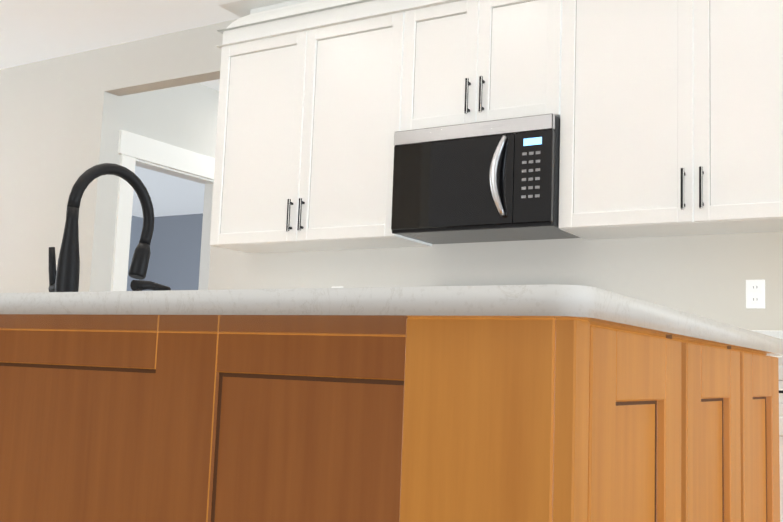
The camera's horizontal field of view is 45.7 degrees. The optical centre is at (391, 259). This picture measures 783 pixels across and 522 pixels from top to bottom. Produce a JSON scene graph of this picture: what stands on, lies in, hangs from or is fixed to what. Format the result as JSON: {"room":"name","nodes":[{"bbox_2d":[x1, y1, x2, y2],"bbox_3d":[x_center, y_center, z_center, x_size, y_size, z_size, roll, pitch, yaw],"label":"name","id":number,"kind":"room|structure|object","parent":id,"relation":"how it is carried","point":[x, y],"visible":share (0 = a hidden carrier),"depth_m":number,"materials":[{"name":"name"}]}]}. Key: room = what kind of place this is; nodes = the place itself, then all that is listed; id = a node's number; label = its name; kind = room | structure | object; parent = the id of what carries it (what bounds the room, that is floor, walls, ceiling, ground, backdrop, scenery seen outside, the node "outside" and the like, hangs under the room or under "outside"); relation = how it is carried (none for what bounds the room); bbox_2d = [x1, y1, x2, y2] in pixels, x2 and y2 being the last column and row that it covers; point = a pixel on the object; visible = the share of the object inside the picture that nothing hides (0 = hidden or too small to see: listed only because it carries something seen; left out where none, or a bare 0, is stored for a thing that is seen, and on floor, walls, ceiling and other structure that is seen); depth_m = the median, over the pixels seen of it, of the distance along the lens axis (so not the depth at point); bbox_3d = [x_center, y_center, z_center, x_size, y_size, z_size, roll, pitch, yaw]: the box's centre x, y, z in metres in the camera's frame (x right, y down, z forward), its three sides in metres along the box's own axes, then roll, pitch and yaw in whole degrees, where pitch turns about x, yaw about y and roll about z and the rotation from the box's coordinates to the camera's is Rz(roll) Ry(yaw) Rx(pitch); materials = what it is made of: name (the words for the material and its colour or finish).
{"room":"kitchen","nodes":[
{"label":"kitchen","id":0,"kind":"room"},
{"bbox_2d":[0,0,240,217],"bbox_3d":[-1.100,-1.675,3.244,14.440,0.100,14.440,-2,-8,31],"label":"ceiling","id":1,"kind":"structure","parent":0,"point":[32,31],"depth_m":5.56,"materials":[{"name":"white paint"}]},
{"bbox_2d":[0,0,782,330],"bbox_3d":[-0.126,-0.017,4.747,14.440,2.770,0.150,-2,-8,31],"label":"wall","id":2,"kind":"structure","parent":0,"point":[64,120],"depth_m":5.36,"materials":[{"name":"beige paint"}]},
{"bbox_2d":[111,130,214,290],"bbox_3d":[-1.537,0.364,6.284,0.146,2.265,1.090,-2,-8,31],"label":"door frame","id":3,"kind":"structure","parent":2,"relation":"attached to","point":[134,150],"depth_m":6.10,"materials":[{"name":"white wood"}]},
{"bbox_2d":[210,0,431,253],"bbox_3d":[-0.325,-0.633,4.666,1.180,1.140,0.335,-2,-8,31],"label":"upper cabinet","id":4,"kind":"object","parent":2,"relation":"attached to","point":[298,166],"depth_m":4.54,"materials":[{"name":"white wood"}]},
{"bbox_2d":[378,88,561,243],"bbox_3d":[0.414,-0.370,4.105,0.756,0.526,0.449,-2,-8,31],"label":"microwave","id":5,"kind":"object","parent":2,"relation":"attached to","point":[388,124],"depth_m":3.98,"materials":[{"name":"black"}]},
{"bbox_2d":[398,0,541,107],"bbox_3d":[0.465,-0.895,4.217,0.770,0.665,0.335,-2,-8,31],"label":"upper cabinet","id":6,"kind":"object","parent":2,"relation":"attached to","point":[464,49],"depth_m":4.11,"materials":[{"name":"white wood"}]},
{"bbox_2d":[391,113,585,244],"bbox_3d":[0.413,-0.337,4.101,0.756,0.460,0.449,-2,-8,31],"label":"microwave","id":7,"kind":"object","parent":2,"relation":"attached to","point":[500,179],"depth_m":3.95,"materials":[{"name":"black metal"}]},
{"bbox_2d":[542,0,782,239],"bbox_3d":[1.219,-0.686,3.723,1.140,1.140,0.335,-2,-8,31],"label":"upper cabinet","id":8,"kind":"object","parent":2,"relation":"attached to","point":[670,121],"depth_m":3.62,"materials":[{"name":"white wood"}]},
{"bbox_2d":[746,279,764,308],"bbox_3d":[1.437,0.138,3.670,0.072,0.115,0.007,-2,-8,31],"label":"outlet","id":9,"kind":"object","parent":2,"relation":"attached to","point":[755,294],"visible":1,"depth_m":3.67,"materials":[{"name":"white plastic"}]},
{"bbox_3d":[-1.207,1.173,2.910,14.440,0.100,14.440,-2,-8,31],"label":"floor","id":10,"kind":"structure","parent":0,"visible":0},
{"bbox_2d":[0,299,782,521],"bbox_3d":[-0.673,0.599,2.039,2.712,0.876,1.206,-2,-8,31],"label":"kitchen island","id":11,"kind":"object","parent":10,"relation":"on","point":[144,401],"depth_m":1.56,"materials":[{"name":"brown wood"}]},
{"bbox_2d":[0,284,782,342],"bbox_3d":[-0.661,0.151,2.105,2.730,0.030,1.244,-2,-8,31],"label":"island countertop","id":12,"kind":"structure","parent":11,"relation":"on","point":[549,291],"depth_m":1.05,"materials":[{"name":"white stone"}]},
{"bbox_2d":[48,163,154,290],"bbox_3d":[-0.725,-0.042,2.334,0.102,0.402,0.279,-2,-8,31],"label":"faucet","id":13,"kind":"object","parent":12,"relation":"on","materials":[{"name":"black metal"}]},
{"bbox_2d":[124,279,170,320],"bbox_3d":[-0.557,0.095,2.116,0.047,0.092,0.110,-2,-8,31],"label":"soap dispenser","id":14,"kind":"object","parent":12,"relation":"on","point":[136,285],"depth_m":2.10,"materials":[{"name":"black metal"}]},
{"bbox_2d":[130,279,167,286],"bbox_3d":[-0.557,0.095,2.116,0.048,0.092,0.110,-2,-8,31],"label":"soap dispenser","id":15,"kind":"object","parent":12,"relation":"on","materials":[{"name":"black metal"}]},
{"bbox_2d":[778,360,782,521],"bbox_3d":[1.365,0.819,3.254,0.550,0.876,0.620,-2,-8,31],"label":"base cabinet","id":16,"kind":"object","parent":10,"relation":"on","point":[780,362],"depth_m":3.00,"materials":[{"name":"white"}]}
]}

